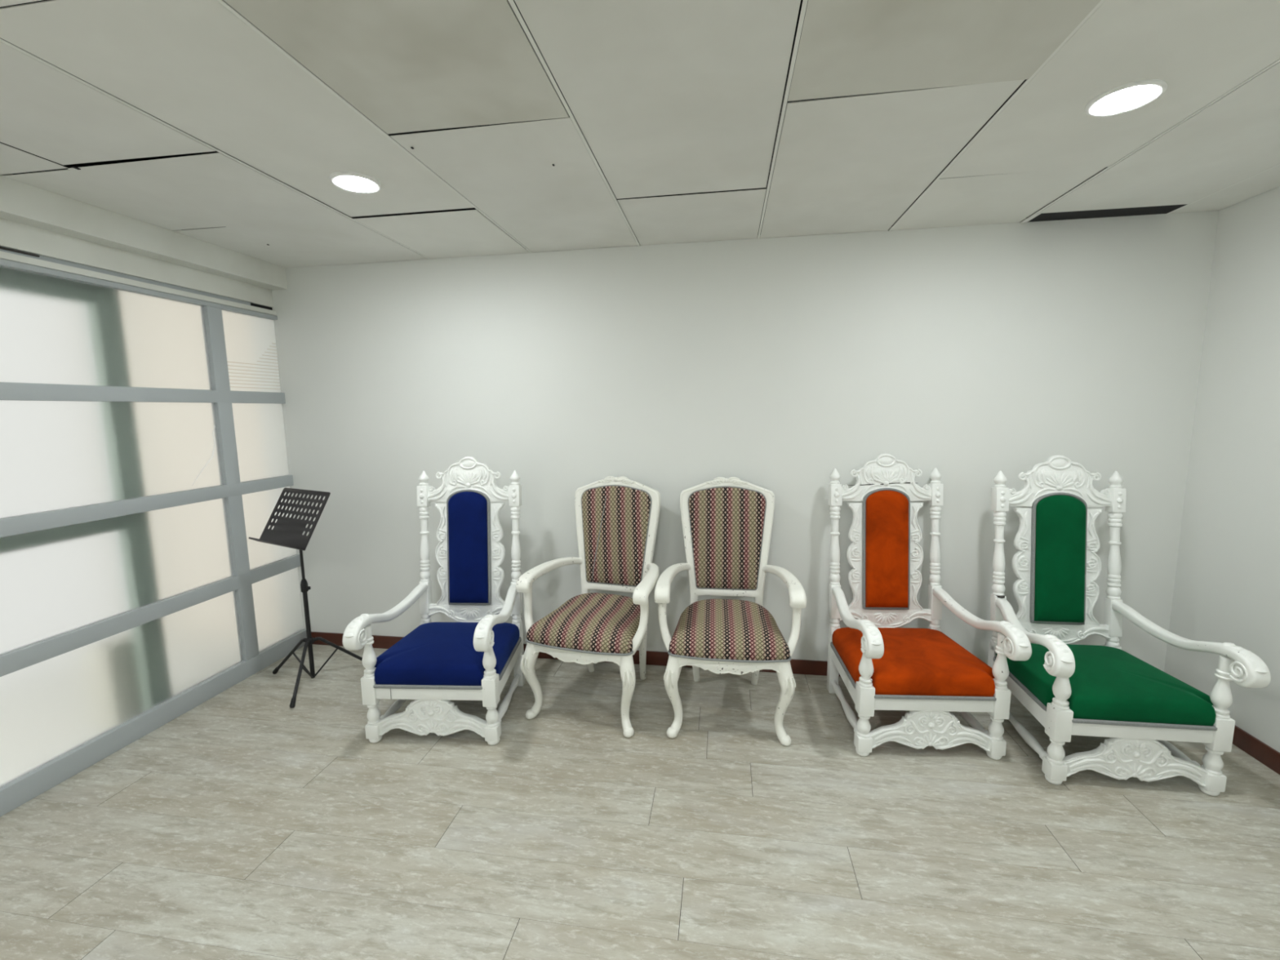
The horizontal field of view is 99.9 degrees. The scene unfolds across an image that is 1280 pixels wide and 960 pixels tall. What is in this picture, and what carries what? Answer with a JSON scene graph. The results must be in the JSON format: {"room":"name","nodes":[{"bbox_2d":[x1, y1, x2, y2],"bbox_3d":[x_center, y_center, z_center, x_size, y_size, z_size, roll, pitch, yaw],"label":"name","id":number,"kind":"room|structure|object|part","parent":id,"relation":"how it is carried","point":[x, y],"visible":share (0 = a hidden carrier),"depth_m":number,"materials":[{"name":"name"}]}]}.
{"room":"waiting room","nodes":[
{"label":"waiting room","id":0,"kind":"room"},
{"bbox_2d":[0,644,1279,959],"bbox_3d":[-0.205,1.460,0.360,4.978,0.003,5.726,0,7,9],"label":"floor","id":1,"kind":"structure","parent":0,"point":[248,824],"depth_m":1.87,"materials":[{"name":"grey tile"}]},
{"bbox_2d":[248,487,362,707],"bbox_3d":[-1.850,0.604,2.897,0.519,1.079,0.475,-2,7,-7],"label":"music stand","id":2,"kind":"object","parent":1,"relation":"on","point":[287,531],"visible":1,"depth_m":2.91,"materials":[{"name":"black metal"}]},
{"bbox_3d":[-1.991,0.999,3.059,0.264,0.239,0.017,2,8,17],"label":"leg","id":3,"kind":"part","parent":2,"relation":"part of","materials":[{"name":"black metal"}]},
{"bbox_3d":[-1.806,1.023,2.858,0.016,0.239,0.265,-2,8,-12],"label":"leg","id":4,"kind":"part","parent":2,"relation":"part of","materials":[{"name":"black metal"}]},
{"bbox_3d":[-1.723,0.988,3.117,0.265,0.239,0.017,-7,10,-42],"label":"leg","id":5,"kind":"part","parent":2,"relation":"part of","materials":[{"name":"black metal"}]},
{"bbox_2d":[342,456,524,745],"bbox_3d":[-0.936,0.542,2.628,0.635,1.254,0.760,0,7,3],"label":"armchair","id":6,"kind":"object","parent":1,"relation":"on","point":[473,657],"visible":1,"depth_m":2.71,"materials":[{"name":"white paint"}]},
{"bbox_3d":[-1.217,1.040,2.455,0.062,0.317,0.062,0,7,3],"label":"leg","id":7,"kind":"part","parent":6,"relation":"part of","materials":[{"name":"white paint"}]},
{"bbox_3d":[-1.212,0.637,2.602,0.071,0.126,0.656,0,7,5],"label":"armrest","id":8,"kind":"part","parent":6,"relation":"part of","materials":[{"name":"white paint"}]},
{"bbox_3d":[-1.173,0.418,2.935,0.056,0.811,0.134,0,7,3],"label":"post","id":9,"kind":"part","parent":6,"relation":"part of","materials":[{"name":"white paint"}]},
{"bbox_3d":[-0.944,0.956,2.424,0.495,0.058,0.030,0,7,3],"label":"rail","id":10,"kind":"part","parent":6,"relation":"part of","materials":[{"name":"white paint"}]},
{"bbox_2d":[373,622,519,685],"bbox_3d":[-0.932,0.831,2.665,0.593,0.107,0.556,0,7,3],"label":"seat cushion","id":11,"kind":"object","parent":6,"relation":"on","point":[433,653],"depth_m":2.47,"materials":[{"name":"blue fabric"}]},
{"bbox_3d":[-0.932,0.887,2.672,0.609,0.018,0.572,0,7,3],"label":"braid trim","id":12,"kind":"part","parent":6,"relation":"part of","materials":[{"name":"fabric"}]},
{"bbox_3d":[-0.925,-0.002,2.909,0.454,0.250,0.058,0,7,3],"label":"carved crest rail","id":13,"kind":"part","parent":6,"relation":"part of","materials":[{"name":"white paint"}]},
{"bbox_3d":[-0.923,0.362,2.902,0.234,0.623,0.089,0,7,3],"label":"braid trim","id":14,"kind":"part","parent":6,"relation":"part of","materials":[{"name":"fabric"}]},
{"bbox_3d":[-0.920,0.727,2.925,0.466,0.103,0.041,0,7,3],"label":"carved rail","id":15,"kind":"part","parent":6,"relation":"part of","materials":[{"name":"white paint"}]},
{"bbox_3d":[-0.668,1.037,2.426,0.062,0.317,0.062,0,7,3],"label":"leg","id":16,"kind":"part","parent":6,"relation":"part of","materials":[{"name":"white paint"}]},
{"bbox_3d":[-0.664,0.633,2.573,0.071,0.126,0.656,-1,7,1],"label":"armrest","id":17,"kind":"part","parent":6,"relation":"part of","materials":[{"name":"white paint"}]},
{"bbox_3d":[-0.657,0.923,2.680,0.030,0.067,0.482,-1,7,0],"label":"rail","id":18,"kind":"part","parent":6,"relation":"part of","materials":[{"name":"white paint"}]},
{"bbox_3d":[-0.670,0.415,2.909,0.056,0.811,0.134,0,7,3],"label":"post","id":19,"kind":"part","parent":6,"relation":"part of","materials":[{"name":"white paint"}]},
{"bbox_3d":[-0.665,0.958,2.945,0.048,0.340,0.050,0,7,3],"label":"leg","id":20,"kind":"part","parent":6,"relation":"part of","materials":[{"name":"white paint"}]},
{"bbox_2d":[515,475,661,737],"bbox_3d":[-0.213,0.580,2.759,0.672,1.137,0.655,2,8,18],"label":"upholstered armchair","id":21,"kind":"object","parent":1,"relation":"on","point":[617,518],"visible":1,"depth_m":2.80,"materials":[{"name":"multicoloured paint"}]},
{"bbox_3d":[-0.530,0.972,2.619,0.084,0.398,0.097,2,8,18],"label":"leg","id":22,"kind":"part","parent":21,"relation":"part of","materials":[{"name":"beige paint"}]},
{"bbox_3d":[-0.472,0.478,2.832,0.092,0.080,0.512,3,8,28],"label":"armrest","id":23,"kind":"part","parent":21,"relation":"part of","materials":[{"name":"beige paint"}]},
{"bbox_3d":[-0.225,0.792,2.742,0.512,0.088,0.532,2,8,18],"label":"seat rail","id":24,"kind":"part","parent":21,"relation":"part of","materials":[{"name":"beige paint"}]},
{"bbox_3d":[-0.230,0.752,2.724,0.546,0.011,0.526,2,8,18],"label":"braid trim","id":25,"kind":"part","parent":21,"relation":"part of","materials":[{"name":"fabric"}]},
{"bbox_2d":[526,592,640,653],"bbox_3d":[-0.230,0.692,2.716,0.536,0.126,0.516,2,8,18],"label":"seat cushion","id":26,"kind":"object","parent":21,"relation":"on","point":[587,623],"depth_m":2.55,"materials":[{"name":"fabric"}]},
{"bbox_3d":[-0.299,0.910,3.062,0.087,0.406,0.049,-6,9,-35],"label":"leg","id":27,"kind":"part","parent":21,"relation":"part of","materials":[{"name":"beige paint"}]},
{"bbox_3d":[-0.140,0.302,2.963,0.413,0.544,0.085,2,8,18],"label":"braid trim","id":28,"kind":"part","parent":21,"relation":"part of","materials":[{"name":"fabric"}]},
{"bbox_3d":[-0.136,0.351,2.979,0.500,0.724,0.135,2,8,18],"label":"frame","id":29,"kind":"part","parent":21,"relation":"part of","materials":[{"name":"beige paint"}]},
{"bbox_3d":[-0.058,0.986,2.467,0.084,0.398,0.097,2,8,18],"label":"leg","id":30,"kind":"part","parent":21,"relation":"part of","materials":[{"name":"beige paint"}]},
{"bbox_3d":[0.016,0.919,2.961,0.049,0.406,0.087,-3,8,-19],"label":"leg","id":31,"kind":"part","parent":21,"relation":"part of","materials":[{"name":"beige paint"}]},
{"bbox_3d":[0.045,0.493,2.666,0.093,0.080,0.512,0,7,8],"label":"armrest","id":32,"kind":"part","parent":21,"relation":"part of","materials":[{"name":"beige paint"}]},
{"bbox_2d":[654,476,806,746],"bbox_3d":[0.431,0.586,2.650,0.672,1.137,0.655,0,7,8],"label":"upholstered armchair","id":33,"kind":"object","parent":1,"relation":"on","point":[726,523],"visible":1,"depth_m":2.70,"materials":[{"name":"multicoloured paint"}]},
{"bbox_3d":[0.161,0.490,2.676,0.093,0.080,0.512,2,8,18],"label":"armrest","id":34,"kind":"part","parent":33,"relation":"part of","materials":[{"name":"beige paint"}]},
{"bbox_3d":[0.152,0.984,2.456,0.084,0.398,0.097,0,7,8],"label":"leg","id":35,"kind":"part","parent":33,"relation":"part of","materials":[{"name":"beige paint"}]},
{"bbox_3d":[0.300,0.919,2.933,0.049,0.406,0.087,6,10,44],"label":"leg","id":36,"kind":"part","parent":33,"relation":"part of","materials":[{"name":"beige paint"}]},
{"bbox_3d":[0.461,0.307,2.863,0.413,0.544,0.085,0,7,8],"label":"braid trim","id":37,"kind":"part","parent":33,"relation":"part of","materials":[{"name":"fabric"}]},
{"bbox_3d":[0.463,0.356,2.880,0.500,0.724,0.135,0,7,8],"label":"frame","id":38,"kind":"part","parent":33,"relation":"part of","materials":[{"name":"beige paint"}]},
{"bbox_3d":[0.427,0.798,2.630,0.512,0.088,0.532,0,7,8],"label":"seat rail","id":39,"kind":"part","parent":33,"relation":"part of","materials":[{"name":"beige paint"}]},
{"bbox_2d":[668,599,790,660],"bbox_3d":[0.424,0.698,2.604,0.536,0.126,0.516,0,7,8],"label":"seat cushion","id":40,"kind":"object","parent":33,"relation":"on","point":[707,629],"depth_m":2.43,"materials":[{"name":"fabric"}]},
{"bbox_3d":[0.425,0.758,2.612,0.546,0.011,0.526,0,7,8],"label":"braid trim","id":41,"kind":"part","parent":33,"relation":"part of","materials":[{"name":"fabric"}]},
{"bbox_3d":[0.628,0.921,2.888,0.049,0.406,0.087,-5,8,-29],"label":"leg","id":42,"kind":"part","parent":33,"relation":"part of","materials":[{"name":"beige paint"}]},
{"bbox_3d":[0.699,0.493,2.603,0.093,0.080,0.512,-1,7,-2],"label":"armrest","id":43,"kind":"part","parent":33,"relation":"part of","materials":[{"name":"beige paint"}]},
{"bbox_3d":[0.644,0.987,2.389,0.084,0.398,0.097,0,7,8],"label":"leg","id":44,"kind":"part","parent":33,"relation":"part of","materials":[{"name":"beige paint"}]},
{"bbox_2d":[826,453,1031,759],"bbox_3d":[1.248,0.532,2.486,0.635,1.254,0.760,0,7,3],"label":"armchair","id":45,"kind":"object","parent":1,"relation":"on","point":[882,665],"visible":1,"depth_m":2.56,"materials":[{"name":"white paint"}]},
{"bbox_3d":[1.018,0.951,2.832,0.048,0.340,0.050,0,7,3],"label":"leg","id":46,"kind":"part","parent":45,"relation":"part of","materials":[{"name":"white paint"}]},
{"bbox_3d":[1.013,0.408,2.795,0.056,0.811,0.134,0,7,3],"label":"post","id":47,"kind":"part","parent":45,"relation":"part of","materials":[{"name":"white paint"}]},
{"bbox_3d":[0.981,0.917,2.570,0.030,0.067,0.482,0,7,7],"label":"rail","id":48,"kind":"part","parent":45,"relation":"part of","materials":[{"name":"white paint"}]},
{"bbox_3d":[0.972,0.627,2.463,0.071,0.126,0.656,0,7,5],"label":"armrest","id":49,"kind":"part","parent":45,"relation":"part of","materials":[{"name":"white paint"}]},
{"bbox_3d":[0.964,1.031,2.316,0.062,0.317,0.062,0,7,3],"label":"leg","id":50,"kind":"part","parent":45,"relation":"part of","materials":[{"name":"white paint"}]},
{"bbox_3d":[1.266,0.718,2.784,0.466,0.103,0.041,0,7,3],"label":"carved rail","id":51,"kind":"part","parent":45,"relation":"part of","materials":[{"name":"white paint"}]},
{"bbox_3d":[1.263,0.353,2.761,0.234,0.623,0.089,0,7,3],"label":"braid trim","id":52,"kind":"part","parent":45,"relation":"part of","materials":[{"name":"fabric"}]},
{"bbox_3d":[1.262,-0.011,2.768,0.454,0.250,0.058,0,7,3],"label":"carved crest rail","id":53,"kind":"part","parent":45,"relation":"part of","materials":[{"name":"white paint"}]},
{"bbox_2d":[831,626,995,697],"bbox_3d":[1.251,0.822,2.523,0.593,0.107,0.556,0,7,3],"label":"seat cushion","id":54,"kind":"object","parent":45,"relation":"on","point":[915,662],"depth_m":2.32,"materials":[{"name":"orange fabric"}]},
{"bbox_3d":[1.252,0.877,2.530,0.609,0.018,0.572,0,7,3],"label":"braid trim","id":55,"kind":"part","parent":45,"relation":"part of","materials":[{"name":"fabric"}]},
{"bbox_3d":[1.237,0.946,2.282,0.495,0.058,0.030,0,7,3],"label":"rail","id":56,"kind":"part","parent":45,"relation":"part of","materials":[{"name":"white paint"}]},
{"bbox_3d":[1.516,0.405,2.765,0.056,0.811,0.134,0,7,3],"label":"post","id":57,"kind":"part","parent":45,"relation":"part of","materials":[{"name":"white paint"}]},
{"bbox_3d":[1.520,0.624,2.429,0.071,0.126,0.656,-1,7,2],"label":"armrest","id":58,"kind":"part","parent":45,"relation":"part of","materials":[{"name":"white paint"}]},
{"bbox_3d":[1.513,1.028,2.283,0.062,0.317,0.062,0,7,3],"label":"leg","id":59,"kind":"part","parent":45,"relation":"part of","materials":[{"name":"white paint"}]},
{"bbox_2d":[987,455,1271,795],"bbox_3d":[1.921,0.550,2.283,0.700,1.254,0.765,0,7,7],"label":"armchair","id":60,"kind":"object","parent":1,"relation":"on","point":[1105,691],"visible":0.98,"depth_m":2.27,"materials":[{"name":"white paint"}]},
{"bbox_3d":[1.738,0.967,2.638,0.048,0.340,0.050,0,7,7],"label":"leg","id":61,"kind":"part","parent":60,"relation":"part of","materials":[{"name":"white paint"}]},
{"bbox_3d":[1.736,0.424,2.602,0.056,0.811,0.134,0,7,7],"label":"post","id":62,"kind":"part","parent":60,"relation":"part of","materials":[{"name":"white paint"}]},
{"bbox_3d":[1.683,0.932,2.379,0.030,0.067,0.482,1,8,11],"label":"rail","id":63,"kind":"part","parent":60,"relation":"part of","materials":[{"name":"white paint"}]},
{"bbox_3d":[1.639,0.640,2.280,0.076,0.127,0.656,1,8,14],"label":"armrest","id":64,"kind":"part","parent":60,"relation":"part of","materials":[{"name":"white paint"}]},
{"bbox_3d":[1.648,1.046,2.127,0.062,0.317,0.062,0,7,7],"label":"leg","id":65,"kind":"part","parent":60,"relation":"part of","materials":[{"name":"white paint"}]},
{"bbox_3d":[1.983,0.371,2.550,0.234,0.623,0.089,0,7,7],"label":"braid trim","id":66,"kind":"part","parent":60,"relation":"part of","materials":[{"name":"fabric"}]},
{"bbox_3d":[1.986,0.007,2.557,0.454,0.250,0.058,0,7,7],"label":"carved crest rail","id":67,"kind":"part","parent":60,"relation":"part of","materials":[{"name":"white paint"}]},
{"bbox_3d":[1.985,0.736,2.573,0.466,0.103,0.041,0,7,7],"label":"carved rail","id":68,"kind":"part","parent":60,"relation":"part of","materials":[{"name":"white paint"}]},
{"bbox_3d":[1.951,0.896,2.321,0.609,0.018,0.572,0,7,7],"label":"braid trim","id":69,"kind":"part","parent":60,"relation":"part of","materials":[{"name":"fabric"}]},
{"bbox_2d":[995,643,1216,726],"bbox_3d":[1.951,0.840,2.314,0.593,0.107,0.556,0,7,7],"label":"seat cushion","id":70,"kind":"object","parent":60,"relation":"on","point":[1109,685],"depth_m":2.10,"materials":[{"name":"green fabric"}]},
{"bbox_3d":[2.236,0.426,2.537,0.056,0.811,0.134,0,7,7],"label":"post","id":71,"kind":"part","parent":60,"relation":"part of","materials":[{"name":"white paint"}]},
{"bbox_3d":[1.919,0.964,2.075,0.495,0.058,0.030,0,7,7],"label":"rail","id":72,"kind":"part","parent":60,"relation":"part of","materials":[{"name":"white paint"}]},
{"bbox_3d":[2.213,0.645,2.202,0.071,0.126,0.656,0,7,6],"label":"armrest","id":73,"kind":"part","parent":60,"relation":"part of","materials":[{"name":"white paint"}]},
{"bbox_3d":[2.193,1.048,2.056,0.062,0.317,0.062,0,7,7],"label":"leg","id":74,"kind":"part","parent":60,"relation":"part of","materials":[{"name":"white paint"}]},
{"bbox_2d":[0,0,1279,267],"bbox_3d":[-0.306,-0.898,0.120,5.118,0.025,5.600,0,7,9],"label":"ceiling","id":75,"kind":"structure","parent":0,"point":[485,127],"depth_m":1.60,"materials":[{"name":"tile"}]},
{"bbox_2d":[328,171,381,193],"bbox_3d":[-1.080,-1.127,2.044,0.176,0.018,0.176,0,7,9],"label":"recessed light","id":76,"kind":"object","parent":75,"relation":"in","point":[356,182],"visible":1,"depth_m":2.02,"materials":[{"name":"white plastic"}]},
{"bbox_2d":[334,175,376,191],"bbox_3d":[-1.080,-1.127,2.044,0.139,0.016,0.139,0,7,9],"label":"diffuser","id":77,"kind":"object","parent":76,"relation":"attached to","point":[348,183],"depth_m":2.03,"materials":[{"name":"white plastic"}]},
{"bbox_2d":[1020,204,1186,223],"bbox_3d":[2.131,-1.233,2.484,0.617,0.015,0.124,0,7,9],"label":"air vent","id":78,"kind":"object","parent":75,"relation":"attached to","point":[1158,209],"depth_m":2.48,"materials":[{"name":"black metal"}]},
{"bbox_2d":[1084,79,1167,116],"bbox_3d":[1.393,-1.094,1.546,0.176,0.018,0.176,0,7,9],"label":"recessed light","id":79,"kind":"object","parent":75,"relation":"in","point":[1130,96],"visible":1,"depth_m":1.53,"materials":[{"name":"white plastic"}]},
{"bbox_2d":[1093,84,1158,112],"bbox_3d":[1.393,-1.093,1.546,0.139,0.016,0.139,0,7,9],"label":"diffuser","id":80,"kind":"object","parent":79,"relation":"attached to","point":[1123,98],"depth_m":1.53,"materials":[{"name":"white plastic"}]},
{"bbox_2d":[271,210,1218,671],"bbox_3d":[0.248,-0.237,3.039,5.318,2.662,0.120,0,7,9],"label":"wall","id":81,"kind":"structure","parent":0,"point":[970,353],"depth_m":2.89,"materials":[{"name":"paint"}]},
{"bbox_2d":[0,246,39,257],"bbox_3d":[-2.423,-0.872,1.989,0.010,0.006,0.320,0,7,9],"label":"trim","id":82,"kind":"structure","parent":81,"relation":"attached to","point":[1,247],"depth_m":2.08,"materials":[{"name":"grey metal"}]},
{"bbox_2d":[0,246,250,305],"bbox_3d":[-2.483,-0.827,1.687,0.020,0.030,2.900,0,7,9],"label":"trim","id":83,"kind":"structure","parent":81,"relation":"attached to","point":[42,257],"depth_m":2.44,"materials":[{"name":"grey metal"}]},
{"bbox_2d":[0,217,253,302],"bbox_3d":[-2.483,-0.890,1.684,0.050,0.104,2.910,0,7,9],"label":"trim","id":84,"kind":"structure","parent":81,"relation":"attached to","point":[13,235],"depth_m":2.39,"materials":[{"name":"paint"}]},
{"bbox_2d":[0,173,287,289],"bbox_3d":[-2.489,-1.021,1.744,0.270,0.144,3.060,0,7,9],"label":"ceiling beam","id":85,"kind":"structure","parent":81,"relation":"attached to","point":[21,202],"depth_m":2.36,"materials":[{"name":"paint"}]},
{"bbox_2d":[250,302,272,310],"bbox_3d":[-2.252,-1.024,3.187,0.020,0.030,0.160,0,7,9],"label":"trim","id":86,"kind":"structure","parent":81,"relation":"attached to","point":[251,304],"depth_m":3.19,"materials":[{"name":"black metal"}]},
{"bbox_2d":[252,284,273,307],"bbox_3d":[-2.259,-1.088,3.185,0.050,0.104,0.150,0,7,9],"label":"trim","id":87,"kind":"structure","parent":81,"relation":"attached to","point":[262,296],"depth_m":3.19,"materials":[{"name":"paint"}]},
{"bbox_2d":[311,631,840,676],"bbox_3d":[0.254,1.051,3.140,4.918,0.083,0.012,0,7,9],"label":"baseboard","id":88,"kind":"structure","parent":81,"relation":"attached to","point":[653,658],"depth_m":3.17,"materials":[{"name":"red wood"}]},
{"bbox_2d":[1164,186,1279,752],"bbox_3d":[2.294,0.151,-0.152,0.120,2.662,5.620,0,7,9],"label":"wall","id":89,"kind":"structure","parent":0,"point":[1227,585],"depth_m":2.36,"materials":[{"name":"paint"}]},
{"bbox_2d":[1232,724,1279,774],"bbox_3d":[2.245,1.430,0.018,0.012,0.083,5.588,0,7,9],"label":"baseboard","id":90,"kind":"structure","parent":89,"relation":"attached to","point":[1254,747],"depth_m":2.26,"materials":[{"name":"red wood"}]},
{"bbox_3d":[-2.919,0.311,-0.871,0.120,2.662,2.540,0,7,9],"label":"wall","id":91,"kind":"structure","parent":0,"visible":0},
{"bbox_2d":[0,250,306,817],"bbox_3d":[-2.447,0.221,1.904,0.048,2.114,3.065,0,7,9],"label":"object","id":92,"kind":"structure","parent":91,"relation":"in","point":[143,447],"depth_m":2.47,"materials":[{"name":"white glass"}]},
{"bbox_3d":[-2.409,-0.604,2.144,0.006,0.446,1.460,0,7,9],"label":"pane","id":93,"kind":"part","parent":92,"relation":"part of","materials":[{"name":"white glass"}]},
{"bbox_3d":[-2.403,-0.101,2.209,0.006,0.455,1.460,0,7,9],"label":"pane","id":94,"kind":"part","parent":92,"relation":"part of","materials":[{"name":"white glass"}]},
{"bbox_3d":[-2.396,0.409,2.276,0.006,0.457,1.460,0,7,9],"label":"pane","id":95,"kind":"part","parent":92,"relation":"part of","materials":[{"name":"white glass"}]},
{"bbox_3d":[-2.390,0.917,2.341,0.006,0.437,1.460,0,7,9],"label":"pane","id":96,"kind":"part","parent":92,"relation":"part of","materials":[{"name":"white glass"}]},
{"bbox_3d":[-2.460,-0.786,1.771,0.048,0.023,3.060,0,7,9],"label":"head rail","id":97,"kind":"part","parent":92,"relation":"part of","materials":[{"name":"grey metal"}]},
{"bbox_3d":[-2.454,-0.309,1.833,0.046,0.067,3.060,0,7,9],"label":"rail","id":98,"kind":"part","parent":92,"relation":"part of","materials":[{"name":"grey metal"}]},
{"bbox_3d":[-2.448,0.199,1.899,0.046,0.068,3.060,0,7,9],"label":"rail","id":99,"kind":"part","parent":92,"relation":"part of","materials":[{"name":"grey metal"}]},
{"bbox_3d":[-2.441,0.713,1.965,0.046,0.075,3.060,0,7,9],"label":"rail","id":100,"kind":"part","parent":92,"relation":"part of","materials":[{"name":"grey metal"}]},
{"bbox_3d":[-2.435,1.222,2.031,0.048,0.097,3.060,0,7,9],"label":"sill rail","id":101,"kind":"part","parent":92,"relation":"part of","materials":[{"name":"grey metal"}]},
{"bbox_3d":[-2.255,-0.732,3.119,0.006,0.446,0.380,0,7,9],"label":"pane","id":102,"kind":"part","parent":92,"relation":"part of","materials":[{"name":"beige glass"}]},
{"bbox_3d":[-2.249,-0.229,3.184,0.006,0.455,0.380,0,7,9],"label":"pane","id":103,"kind":"part","parent":92,"relation":"part of","materials":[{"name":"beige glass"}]},
{"bbox_3d":[-2.242,0.281,3.250,0.006,0.457,0.380,0,7,9],"label":"pane","id":104,"kind":"part","parent":92,"relation":"part of","materials":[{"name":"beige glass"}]},
{"bbox_3d":[-2.236,0.788,3.316,0.006,0.437,0.380,0,7,9],"label":"pane","id":105,"kind":"part","parent":92,"relation":"part of","materials":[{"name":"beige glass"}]}
]}

